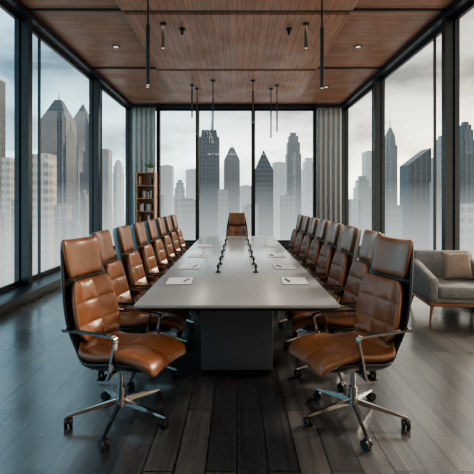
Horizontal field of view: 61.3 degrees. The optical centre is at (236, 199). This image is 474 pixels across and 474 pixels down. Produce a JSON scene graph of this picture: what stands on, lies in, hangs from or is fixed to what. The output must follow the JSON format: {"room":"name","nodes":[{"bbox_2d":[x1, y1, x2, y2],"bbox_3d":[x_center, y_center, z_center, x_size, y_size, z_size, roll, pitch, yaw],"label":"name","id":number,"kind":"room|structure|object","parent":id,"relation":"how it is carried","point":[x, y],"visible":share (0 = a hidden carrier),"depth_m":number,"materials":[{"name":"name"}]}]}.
{"room":"conference room","nodes":[
{"label":"conference room","id":0,"kind":"room"},
{"bbox_2d":[0,0,131,293],"bbox_3d":[-3.310,-0.730,5.500,0.220,4.380,14.000,0,0,0],"label":"window frame","id":1,"kind":"structure","parent":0,"point":[26,23],"depth_m":6.14,"materials":[{"name":"black metal"}]},
{"bbox_2d":[0,2,19,290],"bbox_3d":[-3.350,-0.755,4.650,0.040,4.070,2.980,0,0,0],"label":"window","id":2,"kind":"structure","parent":1,"relation":"in","point":[2,6],"depth_m":6.11,"materials":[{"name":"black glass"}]},
{"bbox_2d":[33,30,92,277],"bbox_3d":[-3.350,-0.755,7.750,0.040,4.070,2.980,0,0,0],"label":"window","id":3,"kind":"structure","parent":1,"relation":"in","point":[35,33],"depth_m":6.78,"materials":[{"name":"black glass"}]},
{"bbox_2d":[0,249,133,316],"bbox_3d":[-3.120,1.385,5.400,0.360,0.150,13.800,0,0,0],"label":"trim","id":4,"kind":"structure","parent":1,"relation":"attached to","point":[11,300],"depth_m":5.79,"materials":[{"name":"black metal"}]},
{"bbox_2d":[4,0,131,107],"bbox_3d":[-3.240,-2.869,5.400,0.120,0.099,13.800,0,0,0],"label":"trim","id":5,"kind":"structure","parent":1,"relation":"attached to","point":[18,6],"depth_m":7.35,"materials":[{"name":"black metal"}]},
{"bbox_2d":[100,86,127,246],"bbox_3d":[-3.350,-0.755,10.800,0.040,4.070,2.880,0,0,0],"label":"window","id":6,"kind":"structure","parent":1,"relation":"in","point":[101,87],"depth_m":9.86,"materials":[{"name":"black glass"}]},
{"bbox_2d":[156,108,315,242],"bbox_3d":[0.000,-0.730,12.375,6.600,4.380,0.250,0,0,0],"label":"wall","id":7,"kind":"structure","parent":0,"point":[157,109],"depth_m":12.25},
{"bbox_2d":[160,110,195,240],"bbox_3d":[-1.820,-0.755,12.360,1.140,4.070,0.040,0,0,0],"label":"window","id":8,"kind":"structure","parent":7,"relation":"in","point":[160,110],"depth_m":12.34,"materials":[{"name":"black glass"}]},
{"bbox_2d":[198,110,251,238],"bbox_3d":[-0.360,-0.755,12.360,1.660,4.070,0.040,0,0,0],"label":"window","id":9,"kind":"structure","parent":7,"relation":"in","point":[198,110],"depth_m":12.34,"materials":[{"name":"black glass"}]},
{"bbox_2d":[157,104,314,107],"bbox_3d":[0.000,-2.869,12.225,6.360,0.099,0.150,0,0,0],"label":"trim","id":10,"kind":"structure","parent":7,"relation":"attached to","point":[158,105],"depth_m":12.15,"materials":[{"name":"black metal"}]},
{"bbox_2d":[185,244,288,248],"bbox_3d":[0.130,1.385,12.150,6.140,0.150,0.300,0,0,0],"label":"trim","id":11,"kind":"structure","parent":7,"relation":"attached to","point":[185,244],"depth_m":12.00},
{"bbox_2d":[255,110,312,240],"bbox_3d":[1.450,-0.755,12.360,1.840,4.070,0.040,0,0,0],"label":"window","id":12,"kind":"structure","parent":7,"relation":"in","point":[255,110],"depth_m":12.34,"materials":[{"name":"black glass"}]},
{"bbox_2d":[0,249,473,473],"bbox_3d":[0.000,1.510,5.550,7.200,0.100,14.100,0,0,0],"label":"floor","id":13,"kind":"structure","parent":0,"point":[220,423],"depth_m":2.73,"materials":[{"name":"brown wood"}]},
{"bbox_2d":[60,236,185,450],"bbox_3d":[-0.801,0.860,2.682,0.824,1.200,0.691,0,0,20],"label":"office chair","id":14,"kind":"object","parent":13,"relation":"on","point":[90,304],"visible":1,"depth_m":2.64,"materials":[{"name":"brown leather"}]},
{"bbox_2d":[89,229,189,390],"bbox_3d":[-0.838,0.860,3.368,0.834,1.200,0.670,0,0,1],"label":"office chair","id":15,"kind":"object","parent":13,"relation":"on","point":[134,323],"visible":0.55,"depth_m":3.31,"materials":[{"name":"leather"}]},
{"bbox_2d":[136,172,156,222],"bbox_3d":[-2.560,0.340,11.350,0.520,2.240,0.340,0,0,0],"label":"bookshelf","id":16,"kind":"object","parent":13,"relation":"on","point":[146,176],"visible":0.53,"depth_m":11.45,"materials":[{"name":"brown wood"}]},
{"bbox_2d":[144,161,156,171],"bbox_3d":[-2.502,-0.939,11.352,0.460,0.322,0.430,0,0,26],"label":"potted plant","id":17,"kind":"object","parent":16,"relation":"on","point":[150,166],"visible":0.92,"depth_m":11.30,"materials":[{"name":"green plant"}]},
{"bbox_2d":[113,225,189,347],"bbox_3d":[-0.835,0.860,4.007,0.854,1.200,0.690,0,0,1],"label":"office chair","id":18,"kind":"object","parent":13,"relation":"on","point":[130,259],"visible":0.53,"depth_m":3.99,"materials":[{"name":"leather"}]},
{"bbox_2d":[130,222,195,327],"bbox_3d":[-0.838,0.860,4.648,0.841,1.200,0.676,0,0,1],"label":"office chair","id":19,"kind":"object","parent":13,"relation":"on","point":[138,233],"visible":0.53,"depth_m":4.58,"materials":[{"name":"leather"}]},
{"bbox_2d":[154,217,184,268],"bbox_3d":[-0.838,0.860,5.928,0.831,1.200,0.666,0,0,1],"label":"office chair","id":20,"kind":"object","parent":13,"relation":"on","point":[159,222],"visible":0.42,"depth_m":5.90,"materials":[{"name":"leather"}]},
{"bbox_2d":[143,219,200,311],"bbox_3d":[-0.836,0.860,5.287,0.844,1.200,0.680,0,0,1],"label":"office chair","id":21,"kind":"object","parent":13,"relation":"on","point":[150,227],"visible":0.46,"depth_m":5.22,"materials":[{"name":"leather"}]},
{"bbox_2d":[162,216,189,261],"bbox_3d":[-0.838,0.860,6.568,0.842,1.200,0.678,0,0,1],"label":"office chair","id":22,"kind":"object","parent":13,"relation":"on","point":[167,220],"visible":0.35,"depth_m":6.60,"materials":[{"name":"leather"}]},
{"bbox_2d":[170,214,193,255],"bbox_3d":[-0.836,0.860,7.207,0.842,1.200,0.678,0,0,1],"label":"office chair","id":23,"kind":"object","parent":13,"relation":"on","point":[174,222],"visible":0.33,"depth_m":7.25,"materials":[{"name":"leather"}]},
{"bbox_2d":[133,236,340,372],"bbox_3d":[0.000,1.085,5.300,1.400,0.750,5.200,0,0,0],"label":"conference table","id":24,"kind":"object","parent":13,"relation":"on","point":[236,304],"visible":0.98,"depth_m":3.36,"materials":[{"name":"laminate"}]},
{"bbox_2d":[165,277,192,284],"bbox_3d":[-0.500,0.707,3.500,0.220,0.006,0.300,0,0,-3],"label":"notepad","id":25,"kind":"object","parent":24,"relation":"on","point":[172,280],"visible":1,"depth_m":3.46,"materials":[{"name":"paper"}]},
{"bbox_2d":[178,264,200,268],"bbox_3d":[-0.500,0.707,4.250,0.220,0.006,0.300,0,0,-1],"label":"notepad","id":26,"kind":"object","parent":24,"relation":"on","point":[182,266],"visible":1,"depth_m":4.24,"materials":[{"name":"paper"}]},
{"bbox_2d":[188,254,206,256],"bbox_3d":[-0.500,0.707,5.100,0.220,0.006,0.300,0,0,1],"label":"notepad","id":27,"kind":"object","parent":24,"relation":"on","point":[190,255],"visible":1,"depth_m":5.07,"materials":[{"name":"paper"}]},
{"bbox_2d":[197,244,211,246],"bbox_3d":[-0.500,0.707,6.200,0.220,0.006,0.300,0,0,-3],"label":"notepad","id":28,"kind":"object","parent":24,"relation":"on","point":[199,245],"visible":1,"depth_m":6.19,"materials":[{"name":"paper"}]},
{"bbox_2d":[262,244,276,246],"bbox_3d":[0.500,0.707,6.200,0.220,0.006,0.300,0,0,2],"label":"notepad","id":29,"kind":"object","parent":24,"relation":"on","point":[263,245],"visible":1,"depth_m":6.19,"materials":[{"name":"paper"}]},
{"bbox_2d":[267,254,285,256],"bbox_3d":[0.500,0.707,5.100,0.220,0.006,0.300,0,0,1],"label":"notepad","id":30,"kind":"object","parent":24,"relation":"on","point":[269,255],"visible":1,"depth_m":5.07,"materials":[{"name":"paper"}]},
{"bbox_2d":[272,264,296,268],"bbox_3d":[0.500,0.707,4.250,0.220,0.006,0.300,0,0,-2],"label":"notepad","id":31,"kind":"object","parent":24,"relation":"on","point":[283,266],"visible":1,"depth_m":4.24,"materials":[{"name":"paper"}]},
{"bbox_2d":[281,277,308,284],"bbox_3d":[0.500,0.707,3.500,0.220,0.006,0.300,0,0,3],"label":"notepad","id":32,"kind":"object","parent":24,"relation":"on","point":[293,280],"visible":1,"depth_m":3.46,"materials":[{"name":"paper"}]},
{"bbox_2d":[226,212,247,235],"bbox_3d":[0.000,0.860,8.088,0.678,1.200,0.824,0,0,0],"label":"office chair","id":33,"kind":"object","parent":13,"relation":"on","point":[236,225],"visible":0.32,"depth_m":8.35,"materials":[{"name":"leather"}]},
{"bbox_2d":[280,214,303,255],"bbox_3d":[0.834,0.860,7.207,0.830,1.200,0.659,0,0,1],"label":"office chair","id":34,"kind":"object","parent":13,"relation":"on","point":[299,222],"visible":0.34,"depth_m":7.25,"materials":[{"name":"leather"}]},
{"bbox_2d":[284,216,311,261],"bbox_3d":[0.833,0.860,6.566,0.832,1.200,0.659,0,0,2],"label":"office chair","id":35,"kind":"object","parent":13,"relation":"on","point":[306,220],"visible":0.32,"depth_m":6.60,"materials":[{"name":"leather"}]},
{"bbox_2d":[273,219,330,311],"bbox_3d":[0.837,0.860,5.287,0.841,1.200,0.676,0,0,-1],"label":"office chair","id":36,"kind":"object","parent":13,"relation":"on","point":[323,227],"visible":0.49,"depth_m":5.22,"materials":[{"name":"leather"}]},
{"bbox_2d":[289,217,319,268],"bbox_3d":[0.838,0.860,5.928,0.840,1.200,0.675,0,0,-1],"label":"office chair","id":37,"kind":"object","parent":13,"relation":"on","point":[314,222],"visible":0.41,"depth_m":5.90,"materials":[{"name":"leather"}]},
{"bbox_2d":[277,222,343,332],"bbox_3d":[0.832,0.860,4.646,0.832,1.200,0.659,0,0,2],"label":"office chair","id":38,"kind":"object","parent":13,"relation":"on","point":[335,233],"visible":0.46,"depth_m":4.59,"materials":[{"name":"leather"}]},
{"bbox_2d":[284,225,360,347],"bbox_3d":[0.832,0.860,4.006,0.833,1.200,0.659,0,0,2],"label":"office chair","id":39,"kind":"object","parent":13,"relation":"on","point":[343,259],"visible":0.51,"depth_m":3.99,"materials":[{"name":"leather"}]},
{"bbox_2d":[284,229,384,390],"bbox_3d":[0.837,0.860,3.367,0.840,1.200,0.675,0,0,-1],"label":"office chair","id":40,"kind":"object","parent":13,"relation":"on","point":[337,323],"visible":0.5,"depth_m":3.31,"materials":[{"name":"leather"}]},
{"bbox_2d":[288,236,413,450],"bbox_3d":[0.773,0.860,2.701,0.845,1.200,0.668,0,0,-30],"label":"office chair","id":41,"kind":"object","parent":13,"relation":"on","point":[383,304],"visible":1,"depth_m":2.64,"materials":[{"name":"leather"}]},
{"bbox_2d":[411,250,473,321],"bbox_3d":[2.753,1.074,5.131,0.860,0.778,0.862,0,0,6],"label":"lounge chair","id":42,"kind":"object","parent":13,"relation":"on","point":[430,286],"visible":0.73,"depth_m":4.93,"materials":[{"name":"grey fabric"}]},
{"bbox_2d":[437,278,473,299],"bbox_3d":[2.742,1.107,5.020,0.640,0.155,0.640,0,0,6],"label":"seat cushion","id":43,"kind":"object","parent":42,"relation":"on","point":[448,289],"depth_m":4.74,"materials":[{"name":"grey fabric"}]},
{"bbox_2d":[441,252,473,279],"bbox_3d":[2.840,0.850,5.160,0.360,0.342,0.165,0,0,6],"label":"throw pillow","id":44,"kind":"object","parent":42,"relation":"on","point":[456,265],"visible":1,"depth_m":5.11,"materials":[{"name":"fabric"}]},
{"bbox_2d":[0,0,473,105],"bbox_3d":[0.000,-2.995,5.550,7.200,0.150,14.100,0,0,0],"label":"ceiling","id":45,"kind":"structure","parent":0,"point":[92,35],"depth_m":7.51,"materials":[{"name":"brown wood"}]},
{"bbox_2d":[131,104,156,223],"bbox_3d":[-2.770,-0.775,11.883,0.760,4.150,0.081,0,0,0],"label":"curtain","id":46,"kind":"object","parent":45,"relation":"hanging from","point":[143,115],"visible":0.52,"depth_m":11.88,"materials":[{"name":"grey fabric"}]},
{"bbox_2d":[28,8,445,11],"bbox_3d":[0.000,-2.905,6.120,6.600,0.029,0.050,0,0,0],"label":"trim","id":47,"kind":"structure","parent":45,"relation":"attached to","point":[29,9],"depth_m":6.10,"materials":[{"name":"black metal"}]},
{"bbox_2d":[92,67,381,68],"bbox_3d":[0.000,-2.905,8.820,6.600,0.029,0.050,0,0,0],"label":"trim","id":48,"kind":"structure","parent":45,"relation":"attached to","point":[92,67],"depth_m":8.80,"materials":[{"name":"black metal"}]},
{"bbox_2d":[124,12,349,68],"bbox_3d":[0.000,-2.894,7.475,3.500,0.048,2.550,0,0,0],"label":"ceiling panel","id":49,"kind":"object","parent":45,"relation":"attached to","point":[209,40],"depth_m":7.11,"materials":[{"name":"brown wood"}]},
{"bbox_2d":[160,22,165,48],"bbox_3d":[-1.202,-2.668,6.500,0.100,0.404,0.100,0,0,0],"label":"pendant lamp","id":50,"kind":"object","parent":49,"relation":"hanging from","point":[162,24],"visible":1,"depth_m":6.48,"materials":[{"name":"black metal"}]},
{"bbox_2d":[303,22,308,48],"bbox_3d":[1.121,-2.668,6.500,0.100,0.404,0.100,0,0,0],"label":"pendant lamp","id":51,"kind":"object","parent":49,"relation":"hanging from","point":[305,24],"visible":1,"depth_m":6.48,"materials":[{"name":"black metal"}]},
{"bbox_2d":[158,69,315,101],"bbox_3d":[0.000,-2.894,10.300,3.500,0.048,2.800,0,0,0],"label":"ceiling panel","id":52,"kind":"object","parent":45,"relation":"attached to","point":[230,85],"depth_m":9.85,"materials":[{"name":"brown wood"}]},
{"bbox_2d":[190,85,193,117],"bbox_3d":[-1.125,-2.458,10.000,0.100,0.824,0.100,0,0,0],"label":"pendant lamp","id":53,"kind":"object","parent":52,"relation":"hanging from","point":[190,85],"visible":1,"depth_m":9.98,"materials":[{"name":"black metal"}]},
{"bbox_2d":[195,88,198,133],"bbox_3d":[-1.030,-2.283,10.300,0.100,1.174,0.100,0,0,0],"label":"pendant lamp","id":54,"kind":"object","parent":52,"relation":"hanging from","point":[195,88],"visible":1,"depth_m":10.29,"materials":[{"name":"black metal"}]},
{"bbox_2d":[211,80,214,129],"bbox_3d":[-0.576,-2.273,9.600,0.100,1.194,0.100,0,0,0],"label":"pendant lamp","id":55,"kind":"object","parent":52,"relation":"hanging from","point":[211,80],"visible":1,"depth_m":9.58,"materials":[{"name":"black metal"}]},
{"bbox_2d":[251,80,254,121],"bbox_3d":[0.384,-2.369,9.600,0.100,1.002,0.100,0,0,0],"label":"pendant lamp","id":56,"kind":"object","parent":52,"relation":"hanging from","point":[251,80],"visible":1,"depth_m":9.58,"materials":[{"name":"black metal"}]},
{"bbox_2d":[269,88,272,137],"bbox_3d":[0.875,-2.231,10.300,0.100,1.278,0.100,0,0,0],"label":"pendant lamp","id":57,"kind":"object","parent":52,"relation":"hanging from","point":[269,88],"visible":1,"depth_m":10.29,"materials":[{"name":"black metal"}]},
{"bbox_2d":[275,85,278,131],"bbox_3d":[1.000,-2.283,10.000,0.100,1.174,0.100,0,0,0],"label":"pendant lamp","id":58,"kind":"object","parent":52,"relation":"hanging from","point":[275,85],"visible":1,"depth_m":9.98,"materials":[{"name":"black metal"}]},
{"bbox_2d":[115,0,358,9],"bbox_3d":[0.000,-2.894,3.325,3.500,0.048,5.450,0,0,0],"label":"ceiling panel","id":59,"kind":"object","parent":45,"relation":"attached to","point":[123,4],"depth_m":5.87,"materials":[{"name":"brown wood"}]},
{"bbox_2d":[146,0,149,85],"bbox_3d":[-1.113,-2.152,5.000,0.100,1.436,0.100,0,0,0],"label":"pendant lamp","id":60,"kind":"object","parent":59,"relation":"hanging from","point":[147,24],"visible":1,"depth_m":4.98,"materials":[{"name":"black metal"}]},
{"bbox_2d":[320,0,323,88],"bbox_3d":[1.062,-2.133,5.000,0.100,1.474,0.100,0,0,0],"label":"pendant lamp","id":61,"kind":"object","parent":59,"relation":"hanging from","point":[322,27],"visible":1,"depth_m":4.98,"materials":[{"name":"black metal"}]},
{"bbox_2d":[315,104,342,223],"bbox_3d":[2.730,-0.775,11.883,0.800,4.150,0.081,0,0,0],"label":"curtain","id":62,"kind":"object","parent":45,"relation":"hanging from","point":[328,116],"visible":0.77,"depth_m":11.88,"materials":[{"name":"grey fabric"}]},
{"bbox_2d":[341,0,473,249],"bbox_3d":[3.310,-0.730,5.500,0.220,4.380,14.000,0,0,0],"label":"window frame","id":63,"kind":"structure","parent":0,"point":[447,23],"depth_m":6.20,"materials":[{"name":"black metal"}]},
{"bbox_2d":[346,86,373,246],"bbox_3d":[3.350,-0.755,10.800,0.040,4.070,2.880,0,0,0],"label":"window","id":64,"kind":"structure","parent":63,"relation":"in","point":[372,87],"depth_m":9.86,"materials":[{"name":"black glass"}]},
{"bbox_2d":[342,0,469,107],"bbox_3d":[3.240,-2.869,5.400,0.120,0.099,13.800,0,0,0],"label":"trim","id":65,"kind":"structure","parent":63,"relation":"attached to","point":[455,6],"depth_m":7.35,"materials":[{"name":"black metal"}]},
{"bbox_2d":[381,30,440,249],"bbox_3d":[3.350,-0.755,7.750,0.040,4.070,2.980,0,0,0],"label":"window","id":66,"kind":"structure","parent":63,"relation":"in","point":[438,33],"depth_m":6.78,"materials":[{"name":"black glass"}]},
{"bbox_2d":[454,2,473,249],"bbox_3d":[3.350,-0.755,4.650,0.040,4.070,2.980,0,0,0],"label":"window","id":67,"kind":"structure","parent":63,"relation":"in","point":[470,6],"depth_m":6.11,"materials":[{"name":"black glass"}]},
{"label":"outside","id":68,"kind":"structure","parent":0,"visible":0},
{"bbox_3d":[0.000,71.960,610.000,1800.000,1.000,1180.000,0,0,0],"label":"ground","id":69,"kind":"structure","parent":68,"visible":0},
{"bbox_2d":[0,215,4,286],"bbox_3d":[-37.500,36.719,60.000,3.400,69.482,3.400,0,0,0],"label":"skyscraper","id":70,"kind":"structure","parent":69,"relation":"on","point":[2,217],"depth_m":61.07,"materials":[{"name":"grey"}]},
{"bbox_2d":[0,79,5,214],"bbox_3d":[-84.525,14.551,140.000,4.484,113.819,4.484,0,0,0],"label":"skyscraper","id":71,"kind":"structure","parent":69,"relation":"on","point":[2,83],"depth_m":140.37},
{"bbox_2d":[1,157,13,284],"bbox_3d":[-62.975,29.864,110.000,2.263,83.191,2.263,0,0,0],"label":"skyscraper","id":72,"kind":"structure","parent":69,"relation":"on","point":[7,163],"depth_m":108.87,"materials":[{"name":"grey concrete"}]},
{"bbox_2d":[11,200,13,282],"bbox_3d":[-40.500,35.636,75.000,2.357,71.648,2.357,0,0,0],"label":"skyscraper","id":73,"kind":"structure","parent":69,"relation":"on","point":[12,201],"depth_m":73.83,"materials":[{"name":"grey"}]},
{"bbox_2d":[33,153,56,274],"bbox_3d":[-45.956,30.215,95.000,4.281,82.490,4.281,0,0,0],"label":"skyscraper","id":74,"kind":"structure","parent":69,"relation":"on","point":[48,162],"depth_m":92.87,"materials":[{"name":"beige concrete"}]},
{"bbox_2d":[41,96,76,212],"bbox_3d":[-75.650,12.723,170.000,10.656,117.474,10.656,0,0,0],"label":"skyscraper","id":75,"kind":"structure","parent":69,"relation":"on","point":[58,126],"depth_m":164.67,"materials":[{"name":"grey glass"}]},
{"bbox_2d":[54,204,71,266],"bbox_3d":[-34.700,36.129,80.000,2.524,70.662,2.524,0,0,0],"label":"skyscraper","id":76,"kind":"structure","parent":69,"relation":"on","point":[62,212],"depth_m":78.74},
{"bbox_2d":[61,221,81,240],"bbox_3d":[-28.875,37.550,70.000,2.632,67.820,2.632,0,0,0],"label":"skyscraper","id":77,"kind":"structure","parent":69,"relation":"on","point":[69,229],"depth_m":68.68,"materials":[{"name":"grey"}]},
{"bbox_2d":[72,190,88,236],"bbox_3d":[-42.625,34.355,110.000,4.198,74.210,4.198,0,0,0],"label":"skyscraper","id":78,"kind":"structure","parent":69,"relation":"on","point":[80,213],"depth_m":108.21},
{"bbox_2d":[73,104,88,193],"bbox_3d":[-77.000,11.730,200.000,9.939,119.460,9.939,0,0,0],"label":"skyscraper","id":79,"kind":"structure","parent":69,"relation":"on","point":[81,118],"depth_m":195.03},
{"bbox_2d":[102,194,109,230],"bbox_3d":[-39.900,34.866,120.000,2.844,73.188,2.844,0,0,0],"label":"skyscraper","id":80,"kind":"structure","parent":69,"relation":"on","point":[105,198],"depth_m":118.58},
{"bbox_2d":[102,149,111,236],"bbox_3d":[-72.875,21.719,220.000,6.522,99.482,6.522,0,0,0],"label":"skyscraper","id":81,"kind":"structure","parent":69,"relation":"on","point":[106,153],"depth_m":216.72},
{"bbox_2d":[113,160,123,244],"bbox_3d":[-74.062,23.230,250.000,5.558,96.460,5.558,0,0,0],"label":"skyscraper","id":82,"kind":"structure","parent":69,"relation":"on","point":[118,175],"depth_m":247.20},
{"bbox_2d":[161,194,165,216],"bbox_3d":[-29.625,34.585,150.000,5.181,73.750,5.181,0,0,0],"label":"skyscraper","id":83,"kind":"structure","parent":69,"relation":"on","point":[163,197],"depth_m":147.40,"materials":[{"name":"grey concrete"}]},
{"bbox_2d":[161,165,173,215],"bbox_3d":[-42.000,25.235,240.000,7.368,92.450,7.368,0,0,0],"label":"skyscraper","id":84,"kind":"structure","parent":69,"relation":"on","point":[167,171],"depth_m":236.29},
{"bbox_2d":[174,180,185,213],"bbox_3d":[-28.500,30.730,200.000,5.386,81.460,5.386,0,0,0],"label":"skyscraper","id":85,"kind":"structure","parent":69,"relation":"on","point":[179,189],"depth_m":197.67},
{"bbox_2d":[175,198,195,239],"bbox_3d":[-17.150,35.424,140.000,7.650,72.072,7.650,0,0,0],"label":"skyscraper","id":86,"kind":"structure","parent":69,"relation":"on","point":[185,209],"depth_m":136.19,"materials":[{"name":"grey concrete"}]},
{"bbox_2d":[186,169,195,199],"bbox_3d":[-33.375,24.122,300.000,8.953,94.676,8.953,0,0,0],"label":"skyscraper","id":87,"kind":"structure","parent":69,"relation":"on","point":[191,173],"depth_m":295.50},
{"bbox_2d":[200,111,219,236],"bbox_3d":[-13.063,14.615,190.000,9.455,113.690,9.455,0,0,0],"label":"skyscraper","id":88,"kind":"structure","parent":69,"relation":"on","point":[209,140],"depth_m":185.28,"materials":[{"name":"grey glass"}]},
{"bbox_2d":[218,189,227,235],"bbox_3d":[-5.250,33.709,150.000,3.648,75.502,3.648,0,0,0],"label":"skyscraper","id":89,"kind":"structure","parent":69,"relation":"on","point":[222,193],"depth_m":148.19,"materials":[{"name":"grey concrete"}]},
{"bbox_2d":[224,147,239,216],"bbox_3d":[-2.750,19.791,220.000,8.713,103.338,8.713,0,0,0],"label":"skyscraper","id":90,"kind":"structure","parent":69,"relation":"on","point":[231,161],"depth_m":215.67,"materials":[{"name":"grey glass"}]},
{"bbox_2d":[240,185,250,212],"bbox_3d":[5.850,30.874,260.000,7.662,81.173,7.662,0,0,0],"label":"skyscraper","id":91,"kind":"structure","parent":69,"relation":"on","point":[245,190],"depth_m":256.17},
{"bbox_2d":[243,204,257,235],"bbox_3d":[4.725,36.400,140.000,5.112,70.119,5.112,0,0,0],"label":"skyscraper","id":92,"kind":"structure","parent":69,"relation":"on","point":[246,208],"depth_m":137.46,"materials":[{"name":"grey"}]},
{"bbox_2d":[255,150,272,235],"bbox_3d":[11.262,25.105,170.000,7.669,92.710,7.669,0,0,0],"label":"skyscraper","id":93,"kind":"structure","parent":69,"relation":"on","point":[263,170],"depth_m":166.17,"materials":[{"name":"grey glass"}]},
{"bbox_2d":[272,162,284,239],"bbox_3d":[29.400,22.418,280.000,9.041,98.083,9.041,0,0,0],"label":"skyscraper","id":94,"kind":"structure","parent":69,"relation":"on","point":[278,167],"depth_m":275.51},
{"bbox_2d":[280,195,295,239],"bbox_3d":[19.125,34.762,150.000,5.445,73.396,5.445,0,0,0],"label":"skyscraper","id":95,"kind":"structure","parent":69,"relation":"on","point":[287,202],"depth_m":147.29,"materials":[{"name":"grey concrete"}]},
{"bbox_2d":[285,133,300,221],"bbox_3d":[32.200,16.467,230.000,8.273,109.985,8.273,0,0,0],"label":"skyscraper","id":96,"kind":"structure","parent":69,"relation":"on","point":[293,156],"depth_m":225.85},
{"bbox_2d":[301,158,312,216],"bbox_3d":[53.625,19.980,300.000,12.467,102.960,12.467,0,0,0],"label":"skyscraper","id":97,"kind":"structure","parent":69,"relation":"on","point":[307,166],"depth_m":293.78,"materials":[{"name":"grey"}]},
{"bbox_2d":[349,199,359,227],"bbox_3d":[37.538,35.572,130.000,3.960,71.777,3.960,0,0,0],"label":"skyscraper","id":98,"kind":"structure","parent":69,"relation":"on","point":[354,205],"depth_m":128.03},
{"bbox_2d":[353,176,371,244],"bbox_3d":[59.375,30.030,190.000,7.600,82.860,7.600,0,0,0],"label":"skyscraper","id":99,"kind":"structure","parent":69,"relation":"on","point":[361,191],"depth_m":186.19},
{"bbox_2d":[362,150,371,199],"bbox_3d":[87.100,19.761,260.000,9.227,103.398,9.227,0,0,0],"label":"skyscraper","id":100,"kind":"structure","parent":69,"relation":"on","point":[367,155],"depth_m":255.36,"materials":[{"name":"grey"}]},
{"bbox_2d":[385,126,397,204],"bbox_3d":[76.500,13.622,200.000,5.360,115.676,5.360,0,0,0],"label":"skyscraper","id":101,"kind":"structure","parent":69,"relation":"on","point":[391,149],"depth_m":197.33,"materials":[{"name":"grey glass"}]},
{"bbox_2d":[385,204,402,238],"bbox_3d":[42.900,36.267,110.000,3.773,70.387,3.773,0,0,0],"label":"skyscraper","id":102,"kind":"structure","parent":69,"relation":"on","point":[393,212],"depth_m":108.10,"materials":[{"name":"grey"}]},
{"bbox_2d":[399,148,430,249],"bbox_3d":[53.400,28.080,120.000,6.637,86.760,6.637,0,0,0],"label":"skyscraper","id":103,"kind":"structure","parent":69,"relation":"on","point":[415,173],"depth_m":116.69,"materials":[{"name":"grey glass"}]},
{"bbox_2d":[430,181,440,249],"bbox_3d":[50.375,33.359,100.000,3.029,76.202,3.029,0,0,0],"label":"skyscraper","id":104,"kind":"structure","parent":69,"relation":"on","point":[438,183],"depth_m":98.47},
{"bbox_2d":[431,136,440,181],"bbox_3d":[97.375,20.530,190.000,6.738,101.860,6.738,0,0,0],"label":"skyscraper","id":105,"kind":"structure","parent":69,"relation":"on","point":[438,141],"depth_m":187.79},
{"bbox_2d":[460,122,473,203],"bbox_3d":[79.800,22.080,140.000,4.327,98.760,4.327,0,0,0],"label":"skyscraper","id":106,"kind":"structure","parent":69,"relation":"on","point":[466,134],"depth_m":137.82,"materials":[{"name":"grey glass"}]},
{"bbox_2d":[460,203,473,258],"bbox_3d":[45.800,36.076,80.000,3.841,70.767,3.841,0,0,0],"label":"skyscraper","id":107,"kind":"structure","parent":69,"relation":"on","point":[466,209],"depth_m":78.07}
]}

